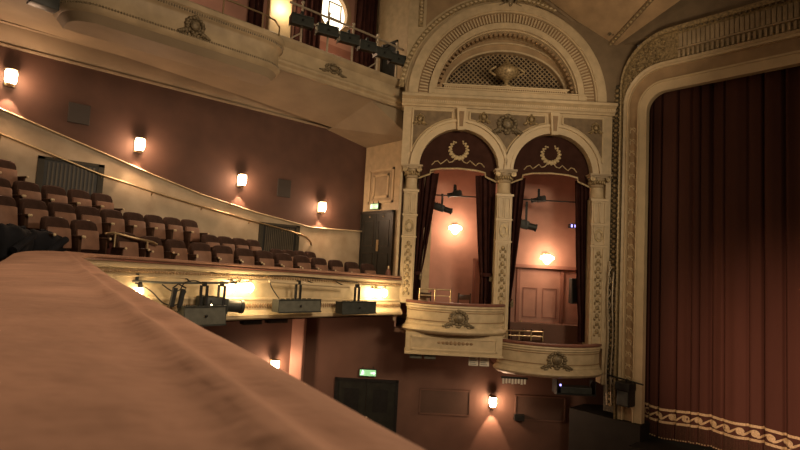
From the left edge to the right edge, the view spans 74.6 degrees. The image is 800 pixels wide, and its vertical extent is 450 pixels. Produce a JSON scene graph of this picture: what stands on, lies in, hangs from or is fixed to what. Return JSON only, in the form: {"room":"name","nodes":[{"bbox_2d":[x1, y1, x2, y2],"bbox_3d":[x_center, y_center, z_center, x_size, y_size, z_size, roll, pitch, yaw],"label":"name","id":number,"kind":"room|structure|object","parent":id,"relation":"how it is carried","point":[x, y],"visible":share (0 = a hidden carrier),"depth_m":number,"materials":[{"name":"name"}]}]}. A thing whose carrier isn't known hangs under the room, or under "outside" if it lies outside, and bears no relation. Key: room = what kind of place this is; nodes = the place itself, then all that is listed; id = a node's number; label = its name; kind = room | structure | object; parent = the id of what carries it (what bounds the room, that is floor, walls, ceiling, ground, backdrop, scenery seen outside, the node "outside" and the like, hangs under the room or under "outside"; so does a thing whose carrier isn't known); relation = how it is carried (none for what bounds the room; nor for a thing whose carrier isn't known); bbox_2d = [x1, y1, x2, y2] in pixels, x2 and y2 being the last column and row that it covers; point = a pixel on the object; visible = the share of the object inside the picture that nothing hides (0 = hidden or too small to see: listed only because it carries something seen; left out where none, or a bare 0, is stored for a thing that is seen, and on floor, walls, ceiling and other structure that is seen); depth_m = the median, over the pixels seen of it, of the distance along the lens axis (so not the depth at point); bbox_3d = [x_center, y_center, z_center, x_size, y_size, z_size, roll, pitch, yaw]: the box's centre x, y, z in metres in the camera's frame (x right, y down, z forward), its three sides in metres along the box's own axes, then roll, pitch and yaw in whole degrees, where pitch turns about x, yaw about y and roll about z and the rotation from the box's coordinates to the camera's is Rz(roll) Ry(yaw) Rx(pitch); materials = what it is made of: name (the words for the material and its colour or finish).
{"room":"auditorium","nodes":[
{"label":"auditorium","id":0,"kind":"room"},
{"bbox_2d":[0,19,366,266],"bbox_3d":[-6.822,-0.958,11.627,15.300,5.960,0.660,7,-6,-42],"label":"wall","id":1,"kind":"structure","parent":0,"point":[199,136],"depth_m":12.91,"materials":[{"name":"red paint"}]},
{"bbox_2d":[4,67,17,87],"bbox_3d":[-7.864,-2.968,10.609,0.220,0.360,0.250,7,-6,-42],"label":"wall lamp","id":2,"kind":"object","parent":1,"relation":"attached to","point":[10,79],"visible":1,"depth_m":10.54,"materials":[{"name":"white glass"}]},
{"bbox_2d":[35,155,104,196],"bbox_3d":[-7.101,-0.881,11.311,1.240,1.030,0.040,7,-6,-42],"label":"air vent","id":3,"kind":"object","parent":1,"relation":"in","point":[57,172],"visible":0.64,"depth_m":11.29,"materials":[{"name":"black metal"}]},
{"bbox_2d":[67,102,90,125],"bbox_3d":[-7.027,-2.435,11.498,0.420,0.440,0.040,7,-6,-42],"label":"wall plate","id":4,"kind":"object","parent":1,"relation":"attached to","point":[77,113],"visible":1,"depth_m":11.47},
{"bbox_2d":[134,137,145,152],"bbox_3d":[-6.058,-1.847,12.219,0.220,0.360,0.250,7,-6,-42],"label":"wall lamp","id":5,"kind":"object","parent":1,"relation":"attached to","point":[139,143],"visible":1,"depth_m":12.14,"materials":[{"name":"white glass"}]},
{"bbox_2d":[0,133,311,244],"bbox_3d":[-6.350,-1.130,11.977,10.446,2.542,0.123,7,-6,-42],"label":"handrail","id":6,"kind":"object","parent":1,"relation":"attached to","point":[1,134],"visible":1,"depth_m":12.19,"materials":[{"name":"gold metal"}]},
{"bbox_2d":[258,222,299,250],"bbox_3d":[-3.377,0.503,14.657,1.260,1.070,0.040,7,-6,-42],"label":"air vent","id":7,"kind":"object","parent":1,"relation":"in","point":[269,237],"visible":0.64,"depth_m":14.63,"materials":[{"name":"black metal"}]},
{"bbox_2d":[277,179,290,197],"bbox_3d":[-3.281,-1.038,14.862,0.420,0.500,0.040,7,-6,-42],"label":"wall plate","id":8,"kind":"object","parent":1,"relation":"attached to","point":[283,186],"visible":1,"depth_m":14.84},
{"bbox_2d":[0,238,412,313],"bbox_3d":[-5.440,0.775,9.868,15.300,2.065,4.350,7,-6,-42],"label":"floor","id":9,"kind":"structure","parent":0,"point":[403,307],"depth_m":11.54,"materials":[{"name":"carpet"}]},
{"bbox_2d":[0,177,24,206],"bbox_3d":[-7.105,-0.409,9.305,0.524,0.915,0.542,1,-5,23],"label":"chair","id":10,"kind":"object","parent":9,"relation":"on","point":[5,185],"visible":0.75,"depth_m":9.46,"materials":[{"name":"brown fabric"}]},
{"bbox_2d":[0,159,28,188],"bbox_3d":[-7.573,-0.817,10.079,0.524,0.915,0.542,1,-5,23],"label":"chair","id":11,"kind":"object","parent":9,"relation":"on","point":[8,171],"visible":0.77,"depth_m":10.17,"materials":[{"name":"brown fabric"}]},
{"bbox_2d":[0,195,30,225],"bbox_3d":[-6.523,-0.048,8.635,0.524,0.915,0.542,1,-5,23],"label":"chair","id":12,"kind":"object","parent":9,"relation":"on","point":[8,209],"visible":0.74,"depth_m":8.75,"materials":[{"name":"brown fabric"}]},
{"bbox_2d":[17,198,47,229],"bbox_3d":[-6.323,-0.001,9.113,0.524,0.915,0.542,1,-5,23],"label":"chair","id":13,"kind":"object","parent":9,"relation":"on","point":[37,209],"visible":0.42,"depth_m":9.07,"materials":[{"name":"fabric"}]},
{"bbox_2d":[12,181,52,210],"bbox_3d":[-6.905,-0.362,9.782,0.524,0.915,0.542,1,-5,23],"label":"chair","id":14,"kind":"object","parent":9,"relation":"on","point":[31,190],"visible":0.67,"depth_m":9.81,"materials":[{"name":"fabric"}]},
{"bbox_2d":[41,185,78,209],"bbox_3d":[-6.705,-0.316,10.260,0.524,0.915,0.542,1,-5,23],"label":"chair","id":15,"kind":"object","parent":9,"relation":"on","point":[58,194],"visible":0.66,"depth_m":10.28,"materials":[{"name":"fabric"}]},
{"bbox_2d":[48,202,75,224],"bbox_3d":[-6.122,0.046,9.591,0.524,0.915,0.542,1,-5,23],"label":"chair","id":16,"kind":"object","parent":9,"relation":"on","point":[57,209],"visible":0.29,"depth_m":9.60,"materials":[{"name":"fabric"}]},
{"bbox_2d":[40,216,84,251],"bbox_3d":[-5.706,0.315,8.773,0.524,0.915,0.542,1,-5,23],"label":"chair","id":17,"kind":"object","parent":9,"relation":"on","point":[60,226],"visible":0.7,"depth_m":8.86,"materials":[{"name":"fabric"}]},
{"bbox_2d":[0,223,36,259],"bbox_3d":[-5.785,0.260,7.910,0.441,0.559,0.580,3,-4,4],"label":"coat","id":18,"kind":"object","parent":17,"relation":"on","point":[14,238],"visible":0.84,"depth_m":7.77,"materials":[{"name":"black fabric"}]},
{"bbox_2d":[30,229,68,251],"bbox_3d":[-5.733,0.321,8.575,0.441,0.498,0.681,2,-4,8],"label":"coat","id":19,"kind":"object","parent":17,"relation":"on","point":[43,242],"visible":0.61,"depth_m":8.44,"materials":[{"name":"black fabric"}]},
{"bbox_2d":[67,189,102,209],"bbox_3d":[-6.505,-0.269,10.737,0.524,0.915,0.542,1,-5,23],"label":"chair","id":20,"kind":"object","parent":9,"relation":"on","point":[83,197],"visible":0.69,"depth_m":10.76,"materials":[{"name":"fabric"}]},
{"bbox_2d":[70,220,111,253],"bbox_3d":[-5.506,0.366,9.250,0.524,0.915,0.542,1,-5,23],"label":"chair","id":21,"kind":"object","parent":9,"relation":"on","point":[91,243],"visible":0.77,"depth_m":9.29,"materials":[{"name":"fabric"}]},
{"bbox_2d":[75,206,112,247],"bbox_3d":[-5.922,0.092,10.068,0.524,0.915,0.542,1,-5,23],"label":"chair","id":22,"kind":"object","parent":9,"relation":"on","point":[88,213],"visible":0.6,"depth_m":10.17,"materials":[{"name":"fabric"}]},
{"bbox_2d":[91,193,124,211],"bbox_3d":[-6.304,-0.222,11.215,0.524,0.915,0.542,1,-5,23],"label":"chair","id":23,"kind":"object","parent":9,"relation":"on","point":[105,200],"visible":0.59,"depth_m":11.24,"materials":[{"name":"fabric"}]},
{"bbox_2d":[100,209,135,247],"bbox_3d":[-5.722,0.139,10.546,0.524,0.915,0.542,1,-5,23],"label":"chair","id":24,"kind":"object","parent":9,"relation":"on","point":[115,217],"visible":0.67,"depth_m":10.56,"materials":[{"name":"fabric"}]},
{"bbox_2d":[110,232,149,256],"bbox_3d":[-5.175,0.596,10.000,0.524,0.915,0.542,1,-5,26],"label":"chair","id":25,"kind":"object","parent":9,"relation":"on","point":[124,246],"visible":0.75,"depth_m":9.99,"materials":[{"name":"fabric"}]},
{"bbox_2d":[105,232,157,248],"bbox_3d":[-5.167,0.600,10.082,0.955,0.896,0.143,7,-6,-42],"label":"grab rail","id":26,"kind":"object","parent":9,"relation":"on","point":[107,233],"visible":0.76,"depth_m":10.00,"materials":[{"name":"gold metal"}]},
{"bbox_2d":[123,212,156,237],"bbox_3d":[-5.522,0.186,11.023,0.524,0.915,0.542,1,-5,23],"label":"chair","id":27,"kind":"object","parent":9,"relation":"on","point":[130,218],"visible":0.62,"depth_m":11.06,"materials":[{"name":"fabric"}]},
{"bbox_2d":[139,236,174,258],"bbox_3d":[-4.893,0.676,10.455,0.524,0.915,0.542,1,-5,26],"label":"chair","id":28,"kind":"object","parent":9,"relation":"on","point":[155,251],"visible":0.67,"depth_m":10.49,"materials":[{"name":"fabric"}]},
{"bbox_2d":[144,215,175,250],"bbox_3d":[-5.322,0.233,11.501,0.524,0.915,0.542,1,-5,23],"label":"chair","id":29,"kind":"object","parent":9,"relation":"on","point":[156,221],"visible":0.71,"depth_m":11.57,"materials":[{"name":"fabric"}]},
{"bbox_2d":[163,217,192,252],"bbox_3d":[-5.122,0.280,11.979,0.524,0.915,0.542,1,-5,23],"label":"chair","id":30,"kind":"object","parent":9,"relation":"on","point":[170,222],"visible":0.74,"depth_m":12.05,"materials":[{"name":"fabric"}]},
{"bbox_2d":[165,239,197,260],"bbox_3d":[-4.579,0.755,10.876,0.524,0.915,0.542,1,-5,26],"label":"chair","id":31,"kind":"object","parent":9,"relation":"on","point":[171,245],"visible":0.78,"depth_m":10.89,"materials":[{"name":"fabric"}]},
{"bbox_2d":[181,219,208,252],"bbox_3d":[-4.921,0.327,12.456,0.524,0.915,0.542,1,-5,23],"label":"chair","id":32,"kind":"object","parent":9,"relation":"on","point":[188,225],"visible":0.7,"depth_m":12.46,"materials":[{"name":"fabric"}]},
{"bbox_2d":[189,242,219,261],"bbox_3d":[-4.247,0.833,11.268,0.524,0.915,0.542,-1,-6,42],"label":"chair","id":33,"kind":"object","parent":9,"relation":"on","point":[203,250],"visible":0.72,"depth_m":11.30,"materials":[{"name":"fabric"}]},
{"bbox_2d":[201,234,219,256],"bbox_3d":[-4.307,0.679,12.114,0.524,0.915,0.542,1,-5,23],"label":"chair","id":34,"kind":"object","parent":9,"relation":"on","point":[212,240],"visible":0.23,"depth_m":12.08,"materials":[{"name":"fabric"}]},
{"bbox_2d":[0,251,424,449],"bbox_3d":[-1.470,1.121,5.380,15.391,1.470,16.414,7,-6,-42],"label":"parapet","id":35,"kind":"object","parent":9,"relation":"attached to","point":[89,360],"visible":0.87,"depth_m":0.74,"materials":[{"name":"fabric"}]},
{"bbox_2d":[132,278,237,283],"bbox_3d":[-4.354,1.069,10.054,2.456,0.106,0.382,7,-6,-42],"label":"bar","id":36,"kind":"object","parent":35,"relation":"attached to","point":[136,281],"visible":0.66,"depth_m":9.97,"materials":[{"name":"black metal"}]},
{"bbox_2d":[177,282,226,326],"bbox_3d":[-3.789,1.512,10.117,0.370,0.832,0.844,-1,-6,44],"label":"lantern","id":37,"kind":"object","parent":36,"relation":"hanging from","point":[207,314],"visible":0.97,"depth_m":10.06,"materials":[{"name":"grey metal"}]},
{"bbox_2d":[169,283,185,307],"bbox_3d":[-4.167,1.326,9.853,0.294,0.468,0.080,7,-6,-42],"label":"stage light","id":38,"kind":"object","parent":37,"relation":"attached to","point":[174,290],"visible":1,"depth_m":9.82,"materials":[{"name":"black metal"}]},
{"bbox_2d":[195,281,244,313],"bbox_3d":[-3.614,1.470,10.621,0.944,0.654,0.350,6,-6,-38],"label":"lantern","id":39,"kind":"object","parent":36,"relation":"hanging from","point":[238,306],"visible":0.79,"depth_m":10.56,"materials":[{"name":"metal"}]},
{"bbox_2d":[228,278,253,291],"bbox_3d":[-3.358,1.273,11.048,0.570,0.290,0.208,7,-6,-42],"label":"lamp","id":40,"kind":"object","parent":35,"relation":"attached to","point":[231,287],"visible":0.88,"depth_m":11.10,"materials":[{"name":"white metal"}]},
{"bbox_2d":[211,273,357,282],"bbox_3d":[-3.120,1.120,11.373,5.602,0.193,0.055,7,-6,-42],"label":"cable","id":41,"kind":"object","parent":35,"relation":"attached to","point":[211,273],"visible":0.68,"depth_m":11.87,"materials":[{"name":"rubber"}]},
{"bbox_2d":[268,280,349,287],"bbox_3d":[-2.120,1.351,12.071,2.153,0.168,0.397,7,-6,-42],"label":"bar","id":42,"kind":"object","parent":35,"relation":"attached to","point":[271,281],"visible":0.96,"depth_m":11.95,"materials":[{"name":"black metal"}]},
{"bbox_2d":[272,280,320,312],"bbox_3d":[-2.268,1.586,11.687,1.104,0.702,0.330,7,-6,-44],"label":"lantern","id":43,"kind":"object","parent":42,"relation":"hanging from","point":[294,305],"visible":0.98,"depth_m":11.58,"materials":[{"name":"grey metal"}]},
{"bbox_2d":[335,284,376,314],"bbox_3d":[-1.046,1.799,12.791,1.044,0.712,0.330,7,-6,-42],"label":"lantern","id":44,"kind":"object","parent":42,"relation":"hanging from","point":[341,307],"visible":1,"depth_m":12.67,"materials":[{"name":"metal"}]},
{"bbox_2d":[217,236,234,258],"bbox_3d":[-4.107,0.731,12.591,0.524,0.915,0.542,1,-5,23],"label":"chair","id":45,"kind":"object","parent":9,"relation":"on","point":[223,240],"visible":0.23,"depth_m":12.65,"materials":[{"name":"fabric"}]},
{"bbox_2d":[212,245,241,263],"bbox_3d":[-3.884,0.910,11.636,0.524,0.915,0.542,-1,-6,42],"label":"chair","id":46,"kind":"object","parent":9,"relation":"on","point":[225,253],"visible":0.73,"depth_m":11.67,"materials":[{"name":"fabric"}]},
{"bbox_2d":[232,238,255,260],"bbox_3d":[-3.907,0.783,13.068,0.524,0.915,0.542,1,-5,23],"label":"chair","id":47,"kind":"object","parent":9,"relation":"on","point":[238,242],"visible":0.24,"depth_m":13.11,"materials":[{"name":"fabric"}]},
{"bbox_2d":[234,248,262,265],"bbox_3d":[-3.516,0.987,11.996,0.524,0.915,0.542,-1,-6,42],"label":"chair","id":48,"kind":"object","parent":9,"relation":"on","point":[245,254],"visible":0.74,"depth_m":12.03,"materials":[{"name":"fabric"}]},
{"bbox_2d":[255,251,282,266],"bbox_3d":[-3.140,1.064,12.349,0.524,0.915,0.542,-1,-6,42],"label":"chair","id":49,"kind":"object","parent":9,"relation":"on","point":[266,257],"visible":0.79,"depth_m":12.38,"materials":[{"name":"fabric"}]},
{"bbox_2d":[274,253,300,267],"bbox_3d":[-2.763,1.141,12.700,0.524,0.915,0.542,-1,-6,42],"label":"chair","id":50,"kind":"object","parent":9,"relation":"on","point":[285,259],"visible":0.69,"depth_m":12.73,"materials":[{"name":"fabric"}]},
{"bbox_2d":[293,255,318,269],"bbox_3d":[-2.382,1.217,13.047,0.524,0.915,0.542,-1,-6,42],"label":"chair","id":51,"kind":"object","parent":9,"relation":"on","point":[298,260],"visible":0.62,"depth_m":13.08,"materials":[{"name":"fabric"}]},
{"bbox_2d":[311,258,335,270],"bbox_3d":[-2.000,1.294,13.392,0.524,0.915,0.542,-1,-6,42],"label":"chair","id":52,"kind":"object","parent":9,"relation":"on","point":[320,263],"visible":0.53,"depth_m":13.43,"materials":[{"name":"brown fabric"}]},
{"bbox_2d":[328,260,352,272],"bbox_3d":[-1.614,1.370,13.734,0.524,0.915,0.542,-1,-6,42],"label":"chair","id":53,"kind":"object","parent":9,"relation":"on","point":[337,265],"visible":0.39,"depth_m":13.76,"materials":[{"name":"brown fabric"}]},
{"bbox_2d":[344,262,367,273],"bbox_3d":[-1.222,1.447,14.068,0.524,0.915,0.542,-1,-6,42],"label":"chair","id":54,"kind":"object","parent":9,"relation":"on","point":[353,267],"visible":0.27,"depth_m":14.09,"materials":[{"name":"brown fabric"}]},
{"bbox_2d":[202,319,292,373],"bbox_3d":[-7.901,3.845,10.754,13.400,4.050,0.300,7,-6,-42],"label":"wall","id":55,"kind":"structure","parent":0,"point":[267,341],"depth_m":14.36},
{"bbox_2d":[189,0,356,59],"bbox_3d":[-6.605,-6.254,12.098,15.300,4.400,0.480,7,-6,-42],"label":"wall","id":56,"kind":"structure","parent":0,"point":[344,11],"depth_m":14.90,"materials":[{"name":"paint"}]},
{"bbox_2d":[0,0,404,147],"bbox_3d":[-5.715,-3.970,10.808,15.300,1.550,2.890,7,-6,-42],"label":"balcony","id":57,"kind":"object","parent":56,"relation":"attached to","point":[360,104],"visible":0.95,"depth_m":11.55,"materials":[{"name":"beige paint"}]},
{"bbox_2d":[26,0,59,13],"bbox_3d":[-6.300,-4.009,9.051,0.280,0.420,0.720,0,-6,38],"label":"lantern","id":58,"kind":"object","parent":57,"relation":"hanging from","point":[52,6],"visible":1,"depth_m":9.13,"materials":[{"name":"metal"}]},
{"bbox_2d":[222,0,280,36],"bbox_3d":[-4.027,-4.558,10.701,0.335,0.480,3.937,-1,-6,43],"label":"handrail","id":59,"kind":"object","parent":57,"relation":"on","point":[263,14],"visible":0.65,"depth_m":11.48,"materials":[{"name":"gold metal"}]},
{"bbox_2d":[290,1,403,76],"bbox_3d":[-1.308,-4.750,13.787,3.850,1.215,0.090,7,-6,-42],"label":"rail","id":60,"kind":"object","parent":57,"relation":"on","point":[328,17],"visible":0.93,"depth_m":13.78,"materials":[{"name":"metal"}]},
{"bbox_2d":[289,11,313,31],"bbox_3d":[-2.371,-4.958,12.672,0.544,0.392,0.310,5,-5,-28],"label":"lantern","id":61,"kind":"object","parent":60,"relation":"hanging from","point":[295,19],"visible":1,"depth_m":12.60,"materials":[{"name":"metal"}]},
{"bbox_2d":[315,21,338,39],"bbox_3d":[-1.824,-4.911,13.168,0.544,0.392,0.310,5,-5,-28],"label":"lantern","id":62,"kind":"object","parent":60,"relation":"hanging from","point":[326,30],"visible":0.99,"depth_m":13.08,"materials":[{"name":"metal"}]},
{"bbox_2d":[336,29,359,48],"bbox_3d":[-1.336,-4.862,13.611,0.544,0.392,0.310,5,-5,-28],"label":"lantern","id":63,"kind":"object","parent":60,"relation":"hanging from","point":[347,38],"visible":0.98,"depth_m":13.53,"materials":[{"name":"metal"}]},
{"bbox_2d":[357,37,376,55],"bbox_3d":[-0.878,-4.806,14.025,0.474,0.392,0.310,5,-5,-28],"label":"lantern","id":64,"kind":"object","parent":60,"relation":"hanging from","point":[367,46],"visible":0.99,"depth_m":13.95,"materials":[{"name":"metal"}]},
{"bbox_2d":[373,44,392,61],"bbox_3d":[-0.466,-4.746,14.399,0.474,0.392,0.310,5,-5,-28],"label":"lantern","id":65,"kind":"object","parent":60,"relation":"hanging from","point":[384,53],"visible":0.94,"depth_m":14.31,"materials":[{"name":"metal"}]},
{"bbox_2d":[380,40,397,76],"bbox_3d":[-0.362,-5.063,16.441,0.060,1.300,0.760,7,-6,-42],"label":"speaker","id":66,"kind":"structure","parent":60,"relation":"attached to","point":[389,68],"depth_m":16.45},
{"bbox_2d":[387,51,405,67],"bbox_3d":[-0.082,-4.690,14.745,0.474,0.392,0.310,5,-5,-28],"label":"lantern","id":67,"kind":"object","parent":60,"relation":"hanging from","point":[398,59],"visible":0.91,"depth_m":14.67,"materials":[{"name":"metal"}]},
{"bbox_2d":[247,0,263,26],"bbox_3d":[-3.889,-6.023,14.243,0.380,4.250,0.198,7,-6,-42],"label":"curtain","id":68,"kind":"object","parent":56,"relation":"hanging from","point":[255,18],"visible":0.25,"depth_m":14.19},
{"bbox_2d":[293,0,322,48],"bbox_3d":[-2.663,-5.880,15.285,0.850,4.250,0.198,7,-6,-42],"label":"curtain","id":69,"kind":"object","parent":56,"relation":"hanging from","point":[309,38],"visible":0.27,"depth_m":15.31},
{"bbox_2d":[353,0,377,68],"bbox_3d":[-1.083,-6.114,16.728,0.770,3.400,0.198,7,-6,-42],"label":"curtain","id":70,"kind":"object","parent":56,"relation":"hanging from","point":[366,15],"visible":0.62,"depth_m":16.70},
{"bbox_2d":[363,0,433,318],"bbox_3d":[-0.169,-2.551,16.071,0.420,10.500,3.100,7,-6,-42],"label":"wall","id":71,"kind":"structure","parent":0,"point":[383,162],"depth_m":16.15,"materials":[{"name":"beige paint"}]},
{"bbox_2d":[358,210,395,274],"bbox_3d":[-0.758,0.683,16.079,0.120,2.240,1.600,7,-6,-42],"label":"door","id":72,"kind":"structure","parent":71,"relation":"in","point":[376,248],"depth_m":15.97,"materials":[{"name":"black wood"}]},
{"bbox_2d":[394,169,496,331],"bbox_3d":[1.391,0.492,15.388,2.870,5.100,2.050,3,-4,0],"label":"wall box","id":73,"kind":"object","parent":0,"point":[454,263],"visible":0.31,"depth_m":16.30,"materials":[{"name":"paint"}]},
{"bbox_2d":[403,193,475,197],"bbox_3d":[1.599,-1.379,15.205,2.950,1.120,0.041,3,-4,0],"label":"bar","id":74,"kind":"object","parent":73,"relation":"attached to","point":[403,193],"visible":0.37,"depth_m":15.15,"materials":[{"name":"black metal"}]},
{"bbox_2d":[434,194,452,213],"bbox_3d":[1.214,-0.604,15.144,0.643,0.594,0.240,2,-4,8],"label":"lantern","id":75,"kind":"object","parent":74,"relation":"hanging from","point":[440,207],"visible":0.9,"depth_m":15.04,"materials":[{"name":"black metal"}]},
{"bbox_2d":[303,316,603,449],"bbox_3d":[1.678,4.745,15.329,9.350,3.950,0.325,3,-4,0],"label":"wall","id":76,"kind":"structure","parent":0,"point":[443,401],"depth_m":15.19,"materials":[{"name":"paint"}]},
{"bbox_2d":[334,377,398,433],"bbox_3d":[-1.010,5.503,15.068,1.840,2.120,0.110,3,-4,0],"label":"door","id":77,"kind":"structure","parent":76,"relation":"in","point":[380,397],"depth_m":15.11,"materials":[{"name":"black wood"}]},
{"bbox_2d":[393,0,636,384],"bbox_3d":[3.198,-1.799,14.657,6.602,11.940,1.465,3,-4,5],"label":"wall","id":78,"kind":"structure","parent":0,"point":[566,90],"depth_m":14.55,"materials":[{"name":"beige paint"}]},
{"bbox_2d":[402,299,506,358],"bbox_3d":[1.458,2.734,13.894,2.820,1.375,1.090,3,-4,0],"label":"box","id":79,"kind":"object","parent":78,"relation":"attached to","point":[431,327],"visible":0.98,"depth_m":13.67,"materials":[{"name":"beige paint"}]},
{"bbox_2d":[406,299,504,306],"bbox_3d":[1.493,2.082,13.883,2.700,0.075,0.850,3,-4,0],"label":"cushion","id":80,"kind":"object","parent":79,"relation":"on","point":[408,301],"depth_m":13.61,"materials":[{"name":"red leather"}]},
{"bbox_2d":[469,357,488,365],"bbox_3d":[2.094,3.595,13.979,0.600,0.300,0.054,3,-4,0],"label":"notice","id":81,"kind":"object","parent":79,"relation":"attached to","point":[473,361],"visible":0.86,"depth_m":13.95,"materials":[{"name":"white paper"}]},
{"bbox_2d":[418,131,496,182],"bbox_3d":[1.638,-1.936,14.703,2.200,1.424,0.086,3,-4,0],"label":"pelmet","id":82,"kind":"object","parent":78,"relation":"attached to","point":[460,150],"visible":0.99,"depth_m":14.69,"materials":[{"name":"red fabric"}]},
{"bbox_2d":[413,173,438,299],"bbox_3d":[0.708,0.337,14.619,0.590,3.620,0.260,3,-4,0],"label":"curtain","id":83,"kind":"object","parent":82,"relation":"hanging from","point":[427,188],"visible":0.92,"depth_m":14.65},
{"bbox_2d":[475,175,495,303],"bbox_3d":[2.331,0.422,14.619,0.600,3.620,0.360,3,-4,0],"label":"curtain","id":84,"kind":"object","parent":82,"relation":"hanging from","point":[485,188],"visible":0.94,"depth_m":14.64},
{"bbox_2d":[488,58,524,85],"bbox_3d":[2.998,-4.265,14.756,0.843,0.845,0.668,0,-5,37],"label":"urn","id":85,"kind":"object","parent":78,"relation":"on","point":[506,72],"visible":0.95,"depth_m":14.61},
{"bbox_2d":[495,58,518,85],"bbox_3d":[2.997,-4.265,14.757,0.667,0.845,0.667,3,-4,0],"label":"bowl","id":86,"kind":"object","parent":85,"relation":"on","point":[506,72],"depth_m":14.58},
{"bbox_2d":[493,338,602,378],"bbox_3d":[3.980,3.533,13.753,2.920,0.905,0.910,3,-4,0],"label":"box","id":87,"kind":"object","parent":78,"relation":"attached to","point":[524,358],"visible":0.97,"depth_m":13.51,"materials":[{"name":"beige paint"}]},
{"bbox_2d":[501,376,527,384],"bbox_3d":[2.981,4.056,13.694,0.700,0.190,0.030,3,-4,0],"label":"fitting","id":88,"kind":"object","parent":87,"relation":"attached to","point":[508,378],"visible":1,"depth_m":13.68,"materials":[{"name":"black metal"}]},
{"bbox_2d":[506,329,543,340],"bbox_3d":[3.325,2.934,13.951,0.989,0.260,0.039,3,-4,0],"label":"rail","id":89,"kind":"object","parent":87,"relation":"on","point":[519,331],"visible":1,"depth_m":13.94,"materials":[{"name":"gold metal"}]},
{"bbox_2d":[502,338,601,347],"bbox_3d":[4.002,3.122,13.814,2.800,0.075,0.850,3,-4,0],"label":"cushion","id":90,"kind":"object","parent":87,"relation":"on","point":[517,343],"depth_m":13.55,"materials":[{"name":"red leather"}]},
{"bbox_2d":[552,378,595,396],"bbox_3d":[4.631,4.304,13.968,1.040,0.370,0.430,3,-4,0],"label":"stage light","id":91,"kind":"object","parent":87,"relation":"attached to","point":[558,389],"visible":0.98,"depth_m":13.80,"materials":[{"name":"black metal"}]},
{"bbox_2d":[511,136,588,187],"bbox_3d":[4.215,-1.801,14.703,2.200,1.424,0.086,3,-4,0],"label":"pelmet","id":92,"kind":"object","parent":78,"relation":"attached to","point":[554,155],"visible":0.97,"depth_m":14.69,"materials":[{"name":"red fabric"}]},
{"bbox_2d":[508,178,525,338],"bbox_3d":[3.167,0.890,14.587,0.480,4.470,0.260,3,-4,0],"label":"curtain","id":93,"kind":"object","parent":92,"relation":"hanging from","point":[517,188],"visible":0.54,"depth_m":14.64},
{"bbox_2d":[575,181,589,342],"bbox_3d":[5.025,0.990,14.613,0.420,4.470,0.198,3,-4,0],"label":"curtain","id":94,"kind":"object","parent":92,"relation":"hanging from","point":[581,191],"visible":0.95,"depth_m":14.61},
{"bbox_2d":[605,261,615,404],"bbox_3d":[5.645,2.870,14.021,0.294,3.802,0.091,3,-4,0],"label":"conduit","id":95,"kind":"object","parent":78,"relation":"attached to","point":[608,289],"visible":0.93,"depth_m":14.02,"materials":[{"name":"paint"}]},
{"bbox_2d":[490,174,589,364],"bbox_3d":[4.194,1.078,15.354,2.870,5.980,2.050,3,-4,0],"label":"wall","id":96,"kind":"structure","parent":0,"point":[553,236],"depth_m":16.19,"materials":[{"name":"paint"}]},
{"bbox_2d":[515,269,563,323],"bbox_3d":[4.264,2.704,16.091,1.440,2.660,0.115,3,-4,0],"label":"door","id":97,"kind":"structure","parent":96,"relation":"attached to","point":[539,293],"depth_m":16.14,"materials":[{"name":"brown wood"}]},
{"bbox_2d":[524,199,574,202],"bbox_3d":[4.195,-1.243,15.205,2.950,1.120,0.041,3,-4,0],"label":"bar","id":98,"kind":"object","parent":96,"relation":"attached to","point":[524,199],"visible":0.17,"depth_m":15.15,"materials":[{"name":"black metal"}]},
{"bbox_2d":[520,201,537,231],"bbox_3d":[3.638,-0.243,15.126,0.652,0.862,0.280,2,-4,10],"label":"lantern","id":99,"kind":"object","parent":98,"relation":"hanging from","point":[525,224],"visible":0.89,"depth_m":15.00,"materials":[{"name":"metal"}]},
{"bbox_2d":[568,278,576,303],"bbox_3d":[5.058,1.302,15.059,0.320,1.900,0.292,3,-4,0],"label":"loudspeaker","id":100,"kind":"object","parent":96,"relation":"attached to","point":[572,299],"visible":0.41,"depth_m":14.89,"materials":[{"name":"plastic"}]},
{"bbox_2d":[538,0,679,45],"bbox_3d":[5.580,-6.684,13.453,8.647,3.311,3.511,0,-5,36],"label":"ceiling","id":101,"kind":"structure","parent":0,"point":[615,21],"depth_m":14.21,"materials":[{"name":"paint"}]},
{"bbox_2d":[628,436,715,449],"bbox_3d":[11.615,6.095,8.943,3.800,1.330,13.870,7,-6,-42],"label":"floor","id":102,"kind":"structure","parent":0,"point":[653,443],"depth_m":13.02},
{"bbox_2d":[568,0,799,449],"bbox_3d":[10.644,-0.698,10.215,1.750,14.950,14.770,7,-6,-42],"label":"arch","id":103,"kind":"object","parent":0,"point":[692,43],"depth_m":13.75,"materials":[{"name":"paint"}]},
{"bbox_2d":[607,374,643,407],"bbox_3d":[5.752,4.297,13.576,0.360,0.702,1.074,6,-5,-37],"label":"loudspeaker","id":104,"kind":"object","parent":103,"relation":"attached to","point":[626,389],"visible":1,"depth_m":13.39,"materials":[{"name":"black metal"}]},
{"bbox_2d":[617,390,627,405],"bbox_3d":[5.682,4.423,13.411,0.012,0.340,0.280,6,-5,-37],"label":"grille","id":105,"kind":"object","parent":104,"relation":"attached to","point":[622,395],"depth_m":13.40,"materials":[{"name":"metal"}]},
{"bbox_2d":[644,66,799,449],"bbox_3d":[10.891,0.329,9.552,0.339,10.070,13.500,7,-6,-42],"label":"stage curtain","id":106,"kind":"object","parent":103,"relation":"hanging from","point":[722,356],"visible":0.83,"depth_m":12.75,"materials":[{"name":"fabric"}]},
{"bbox_3d":[0.746,6.089,6.587,23.000,0.150,21.000,7,-6,-42],"label":"floor","id":107,"kind":"structure","parent":0,"visible":0},
{"bbox_2d":[289,319,306,381],"bbox_3d":[-2.976,4.426,14.996,0.360,4.050,0.360,3,-4,0],"label":"pillar","id":108,"kind":"structure","parent":107,"relation":"on","point":[298,337],"depth_m":14.90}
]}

